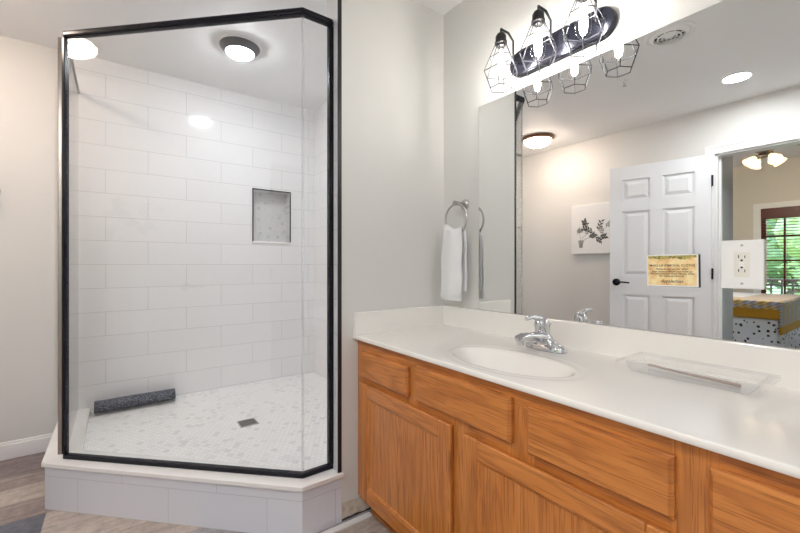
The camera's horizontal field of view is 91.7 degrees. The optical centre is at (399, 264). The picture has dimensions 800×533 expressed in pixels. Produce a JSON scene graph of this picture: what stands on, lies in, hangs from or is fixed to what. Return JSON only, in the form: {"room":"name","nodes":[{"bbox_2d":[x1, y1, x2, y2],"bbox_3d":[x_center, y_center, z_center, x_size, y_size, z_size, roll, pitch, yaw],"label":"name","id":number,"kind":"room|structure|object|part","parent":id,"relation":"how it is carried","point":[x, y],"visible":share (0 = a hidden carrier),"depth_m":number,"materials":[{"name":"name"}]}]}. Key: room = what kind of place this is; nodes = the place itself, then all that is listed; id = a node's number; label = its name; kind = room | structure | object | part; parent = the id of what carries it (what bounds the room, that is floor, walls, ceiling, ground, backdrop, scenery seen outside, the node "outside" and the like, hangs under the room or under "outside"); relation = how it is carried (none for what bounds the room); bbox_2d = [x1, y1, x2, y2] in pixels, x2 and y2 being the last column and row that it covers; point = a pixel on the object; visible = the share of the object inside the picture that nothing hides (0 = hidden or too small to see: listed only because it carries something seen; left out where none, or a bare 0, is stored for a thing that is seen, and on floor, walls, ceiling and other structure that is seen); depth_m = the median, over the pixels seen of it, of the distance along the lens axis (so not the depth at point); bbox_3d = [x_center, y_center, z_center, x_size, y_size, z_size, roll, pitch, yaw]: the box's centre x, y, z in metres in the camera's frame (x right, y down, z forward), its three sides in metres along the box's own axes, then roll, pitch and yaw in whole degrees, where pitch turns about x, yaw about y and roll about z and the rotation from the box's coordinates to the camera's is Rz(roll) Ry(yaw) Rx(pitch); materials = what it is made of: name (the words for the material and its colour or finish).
{"room":"bathroom","nodes":[
{"label":"bathroom","id":0,"kind":"room"},
{"bbox_2d":[0,35,313,442],"bbox_3d":[-1.831,-0.095,2.626,2.886,2.430,0.152,0,0,-36],"label":"wall","id":1,"kind":"structure","parent":0,"point":[176,291],"depth_m":2.63,"materials":[{"name":"white tile"}]},
{"bbox_2d":[0,433,52,460],"bbox_3d":[-2.459,1.070,2.082,0.990,0.100,0.014,0,0,-36],"label":"baseboard","id":2,"kind":"structure","parent":1,"relation":"attached to","point":[37,444],"depth_m":2.27,"materials":[{"name":"white wood"}]},
{"bbox_2d":[252,188,290,243],"bbox_3d":[-1.053,-0.381,3.152,0.308,0.430,0.103,0,0,-36],"label":"shower niche","id":3,"kind":"object","parent":1,"relation":"attached to","point":[271,209],"visible":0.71,"depth_m":3.19,"materials":[{"name":"grey tile"}]},
{"bbox_3d":[-1.050,-0.174,3.147,0.304,0.016,0.093,0,0,-36],"label":"sill","id":4,"kind":"part","parent":3,"relation":"part of","materials":[{"name":"white stone"}]},
{"bbox_2d":[0,452,390,532],"bbox_3d":[-0.480,1.160,0.708,2.816,0.080,4.610,0,0,-36],"label":"floor","id":5,"kind":"structure","parent":0,"point":[22,479],"depth_m":1.71,"materials":[{"name":"beige wood"}]},
{"bbox_2d":[41,408,343,532],"bbox_3d":[-1.217,1.012,1.869,1.943,0.216,0.507,0,0,22],"label":"shower curb","id":6,"kind":"object","parent":5,"relation":"on","point":[248,503],"visible":0.77,"depth_m":1.67,"materials":[{"name":"white tile"}]},
{"bbox_2d":[58,7,333,478],"bbox_3d":[-1.221,-0.091,1.877,1.841,1.988,0.420,0,0,22],"label":"shower door frame","id":7,"kind":"structure","parent":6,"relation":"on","point":[68,87],"depth_m":1.80,"materials":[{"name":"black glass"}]},
{"bbox_3d":[-1.584,-0.086,1.812,0.020,1.938,0.026,0,0,-36],"label":"corner post","id":8,"kind":"part","parent":7,"relation":"part of","materials":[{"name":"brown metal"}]},
{"bbox_3d":[-1.564,-0.086,1.814,0.015,1.938,0.024,0,0,8],"label":"corner post","id":9,"kind":"part","parent":7,"relation":"part of","materials":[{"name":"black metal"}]},
{"bbox_3d":[-1.782,-0.086,2.112,0.007,1.950,0.712,0,0,-36],"label":"glass panel","id":10,"kind":"part","parent":7,"relation":"part of","materials":[{"name":"clear glass"}]},
{"bbox_3d":[-0.934,0.893,1.726,1.275,0.020,0.109,0,0,4],"label":"rail","id":11,"kind":"part","parent":7,"relation":"part of","materials":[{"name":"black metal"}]},
{"bbox_2d":[358,340,799,532],"bbox_3d":[0.517,0.724,1.189,0.537,0.792,1.715,0,0,-36],"label":"vanity cabinet","id":12,"kind":"object","parent":5,"relation":"on","point":[441,449],"visible":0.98,"depth_m":1.02,"materials":[{"name":"brown wood"}]},
{"bbox_3d":[0.372,1.111,1.066,0.015,0.018,1.687,0,0,-36],"label":"toe moulding","id":13,"kind":"part","parent":12,"relation":"part of","materials":[{"name":"brown wood"}]},
{"bbox_3d":[-0.068,0.431,1.554,0.019,0.110,0.331,0,0,-36],"label":"drawer","id":14,"kind":"part","parent":12,"relation":"part of","materials":[{"name":"brown wood"}]},
{"bbox_3d":[-0.004,0.983,1.461,0.013,0.058,0.452,0,0,-36],"label":"door rail","id":15,"kind":"part","parent":12,"relation":"part of","materials":[{"name":"brown wood"}]},
{"bbox_3d":[-0.003,0.760,1.461,0.007,0.389,0.454,0,0,-36],"label":"door panel","id":16,"kind":"part","parent":12,"relation":"part of","materials":[{"name":"brown wood"}]},
{"bbox_3d":[-0.004,0.538,1.461,0.013,0.058,0.452,0,0,-36],"label":"door rail","id":17,"kind":"part","parent":12,"relation":"part of","materials":[{"name":"brown wood"}]},
{"bbox_3d":[0.012,0.354,1.477,0.018,0.052,0.525,0,0,-36],"label":"rail","id":18,"kind":"part","parent":12,"relation":"part of","materials":[{"name":"brown wood"}]},
{"bbox_3d":[0.004,0.760,1.466,0.006,0.495,0.560,0,0,-36],"label":"door","id":19,"kind":"part","parent":12,"relation":"part of","materials":[{"name":"brown wood"}]},
{"bbox_3d":[0.179,0.422,1.214,0.019,0.124,0.414,0,0,-36],"label":"drawer","id":20,"kind":"part","parent":12,"relation":"part of","materials":[{"name":"brown wood"}]},
{"bbox_3d":[0.322,0.498,1.050,0.016,0.047,1.580,0,0,-36],"label":"rail","id":21,"kind":"part","parent":12,"relation":"part of","materials":[{"name":"brown wood"}]},
{"bbox_3d":[0.362,0.767,0.959,0.007,0.388,0.452,0,0,-36],"label":"door panel","id":22,"kind":"part","parent":12,"relation":"part of","materials":[{"name":"brown wood"}]},
{"bbox_3d":[0.361,0.545,0.958,0.013,0.058,0.450,0,0,-36],"label":"door rail","id":23,"kind":"part","parent":12,"relation":"part of","materials":[{"name":"brown wood"}]},
{"bbox_3d":[0.376,0.354,0.976,0.018,0.052,0.536,0,0,-36],"label":"rail","id":24,"kind":"part","parent":12,"relation":"part of","materials":[{"name":"brown wood"}]},
{"bbox_3d":[0.369,0.767,0.964,0.006,0.494,0.558,0,0,-36],"label":"door","id":25,"kind":"part","parent":12,"relation":"part of","materials":[{"name":"brown wood"}]},
{"bbox_2d":[353,305,799,478],"bbox_3d":[0.520,0.327,1.179,0.544,0.228,1.738,0,0,-36],"label":"countertop","id":26,"kind":"structure","parent":12,"relation":"on","point":[761,428],"depth_m":1.07,"materials":[{"name":"beige stone"}]},
{"bbox_2d":[515,315,566,353],"bbox_3d":[0.480,0.246,1.378,0.189,0.132,0.160,0,0,-36],"label":"faucet","id":27,"kind":"object","parent":26,"relation":"on","point":[541,339],"visible":1,"depth_m":1.38,"materials":[{"name":"silver metal"}]},
{"bbox_3d":[0.472,0.263,1.373,0.171,0.053,0.048,0,0,-36],"label":"spout","id":28,"kind":"part","parent":27,"relation":"part of","materials":[{"name":"silver metal"}]},
{"bbox_3d":[0.491,0.214,1.394,0.111,0.068,0.048,0,0,-36],"label":"lever","id":29,"kind":"part","parent":27,"relation":"part of","materials":[{"name":"silver metal"}]},
{"bbox_2d":[619,356,767,394],"bbox_3d":[0.789,0.292,1.049,0.160,0.033,0.326,0,0,-36],"label":"clear tray","id":30,"kind":"object","parent":26,"relation":"on","point":[642,356],"visible":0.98,"depth_m":0.97,"materials":[{"name":"plastic"}]},
{"bbox_2d":[648,364,740,386],"bbox_3d":[0.800,0.304,1.070,0.009,0.010,0.222,0,0,-29],"label":"wooden stick","id":31,"kind":"object","parent":30,"relation":"in","point":[681,372],"visible":0.86,"depth_m":1.04,"materials":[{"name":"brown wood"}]},
{"bbox_3d":[0.427,0.427,0.872,0.019,0.122,0.326,0,0,-36],"label":"drawer","id":32,"kind":"part","parent":12,"relation":"part of","materials":[{"name":"brown wood"}]},
{"bbox_3d":[0.666,0.425,0.544,0.019,0.122,0.376,0,0,-36],"label":"drawer","id":33,"kind":"part","parent":12,"relation":"part of","materials":[{"name":"brown wood"}]},
{"bbox_3d":[0.682,0.354,0.555,0.018,0.052,0.355,0,0,-36],"label":"rail","id":34,"kind":"part","parent":12,"relation":"part of","materials":[{"name":"brown wood"}]},
{"bbox_2d":[83,372,326,468],"bbox_3d":[-0.920,1.012,2.252,1.560,0.177,1.525,0,0,-36],"label":"floor","id":35,"kind":"structure","parent":0,"point":[290,412],"depth_m":2.21,"materials":[{"name":"white tile"}]},
{"bbox_2d":[94,388,175,412],"bbox_3d":[-1.704,0.879,2.510,0.430,0.075,0.106,0,0,-36],"label":"rolled mat","id":36,"kind":"object","parent":35,"relation":"on","point":[134,400],"visible":1,"depth_m":2.47,"materials":[{"name":"grey fabric"}]},
{"bbox_2d":[237,418,258,427],"bbox_3d":[-0.887,0.921,2.261,0.100,0.004,0.100,0,0,-36],"label":"floor drain","id":37,"kind":"object","parent":35,"relation":"on","point":[252,421],"visible":1,"depth_m":2.26,"materials":[{"name":"silver metal"}]},
{"bbox_2d":[0,0,462,111],"bbox_3d":[-0.423,-1.350,0.774,2.746,0.080,4.850,0,0,-36],"label":"ceiling","id":38,"kind":"structure","parent":0,"point":[290,69],"depth_m":2.26,"materials":[{"name":"white paint"}]},
{"bbox_2d":[217,34,261,60],"bbox_3d":[-0.960,-1.275,2.328,0.250,0.070,0.250,0,0,-36],"label":"shower ceiling light","id":39,"kind":"object","parent":38,"relation":"attached to","point":[236,46],"visible":1,"depth_m":2.27,"materials":[{"name":"grey metal"}]},
{"bbox_2d":[226,46,253,60],"bbox_3d":[-0.960,-1.257,2.328,0.156,0.034,0.156,0,0,-36],"label":"diffuser","id":40,"kind":"object","parent":39,"relation":"attached to","point":[241,53],"depth_m":2.29,"materials":[{"name":"white glass"}]},
{"bbox_2d":[327,0,443,520],"bbox_3d":[-0.053,-0.095,1.909,0.613,2.430,0.117,0,0,-36],"label":"wall","id":41,"kind":"structure","parent":0,"point":[393,50],"depth_m":1.82,"materials":[{"name":"grey paint"}]},
{"bbox_2d":[338,0,341,472],"bbox_3d":[-0.263,-0.203,1.687,0.017,2.213,0.006,0,0,-36],"label":"trim","id":42,"kind":"structure","parent":41,"relation":"attached to","point":[339,1],"depth_m":1.68,"materials":[{"name":"black metal"}]},
{"bbox_2d":[322,512,371,532],"bbox_3d":[-0.248,1.115,1.647,0.295,0.011,0.027,0,0,-36],"label":"trim","id":43,"kind":"structure","parent":41,"relation":"attached to","point":[367,515],"depth_m":1.66,"materials":[{"name":"white wood"}]},
{"bbox_2d":[314,0,794,378],"bbox_3d":[0.645,-0.095,1.550,0.146,2.430,4.850,0,0,-36],"label":"wall","id":44,"kind":"structure","parent":0,"point":[471,28],"depth_m":1.88,"materials":[{"name":"grey paint"}]},
{"bbox_2d":[444,199,468,231],"bbox_3d":[0.291,-0.231,1.893,0.076,0.182,0.156,0,0,-36],"label":"towel ring","id":45,"kind":"object","parent":44,"relation":"attached to","point":[464,203],"visible":0.88,"depth_m":1.89,"materials":[{"name":"silver metal"}]},
{"bbox_2d":[440,224,466,300],"bbox_3d":[0.260,-0.014,1.881,0.056,0.375,0.151,0,0,-36],"label":"hand towel","id":46,"kind":"object","parent":45,"relation":"hanging from","point":[454,247],"visible":0.99,"depth_m":1.85,"materials":[{"name":"white fabric"}]},
{"bbox_2d":[484,0,617,92],"bbox_3d":[0.538,-0.837,1.455,0.191,0.246,0.488,0,0,-36],"label":"vanity light","id":47,"kind":"object","parent":44,"relation":"attached to","point":[590,29],"visible":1,"depth_m":1.44,"materials":[{"name":"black metal"}]},
{"bbox_2d":[494,32,507,79],"bbox_3d":[0.409,-0.847,1.575,0.055,0.187,0.055,0,0,-36],"label":"bulb","id":48,"kind":"object","parent":47,"relation":"attached to","point":[500,39],"depth_m":1.56,"materials":[{"name":"white glass"}]},
{"bbox_3d":[0.450,-0.900,1.604,0.110,0.119,0.010,0,0,-36],"label":"arm","id":49,"kind":"part","parent":47,"relation":"part of"},
{"bbox_2d":[530,9,545,61],"bbox_3d":[0.511,-0.847,1.435,0.055,0.187,0.055,0,0,-36],"label":"bulb","id":50,"kind":"object","parent":47,"relation":"attached to","point":[538,19],"depth_m":1.42,"materials":[{"name":"white glass"}]},
{"bbox_3d":[0.552,-0.900,1.464,0.110,0.119,0.010,0,0,-36],"label":"arm","id":51,"kind":"part","parent":47,"relation":"part of"},
{"bbox_3d":[0.608,-0.845,1.499,0.026,0.110,0.438,0,0,-36],"label":"plate","id":52,"kind":"part","parent":47,"relation":"part of","materials":[{"name":"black metal"}]},
{"bbox_2d":[574,0,592,39],"bbox_3d":[0.612,-0.847,1.296,0.055,0.187,0.055,0,0,-36],"label":"bulb","id":53,"kind":"object","parent":47,"relation":"attached to","point":[580,1],"depth_m":1.29,"materials":[{"name":"white glass"}]},
{"bbox_3d":[0.653,-0.900,1.325,0.110,0.119,0.010,0,0,-36],"label":"arm","id":54,"kind":"part","parent":47,"relation":"part of"},
{"bbox_2d":[443,305,799,389],"bbox_3d":[0.732,0.271,1.334,0.020,0.115,1.737,0,0,-36],"label":"backsplash","id":55,"kind":"structure","parent":44,"relation":"attached to","point":[752,362],"depth_m":1.21,"materials":[{"name":"beige stone"}]},
{"bbox_2d":[479,0,799,348],"bbox_3d":[0.820,-0.266,1.224,0.005,0.956,1.516,0,0,-36],"label":"wall mirror","id":56,"kind":"object","parent":44,"relation":"attached to","point":[682,136],"visible":1,"depth_m":1.23,"materials":[{"name":"grey silvered mirror glass"}]},
{"bbox_2d":[647,254,699,287],"bbox_3d":[0.835,0.019,1.191,0.005,0.100,0.139,0,0,-36],"label":"printed sign","id":57,"kind":"object","parent":56,"relation":"attached to","point":[673,270],"visible":1,"depth_m":1.18,"materials":[{"name":"brown paper"}]},
{"bbox_2d":[721,239,764,289],"bbox_3d":[0.931,0.000,1.056,0.013,0.133,0.090,0,0,-36],"label":"wall outlet","id":58,"kind":"object","parent":56,"relation":"attached to","point":[742,261],"visible":1,"depth_m":1.05,"materials":[{"name":"white plastic"}]},
{"bbox_2d":[734,252,749,276],"bbox_3d":[0.928,0.000,1.053,0.003,0.067,0.033,0,0,-36],"label":"receptacle","id":59,"kind":"object","parent":58,"relation":"attached to","point":[741,259],"depth_m":1.05,"materials":[{"name":"white plastic"}]}
]}

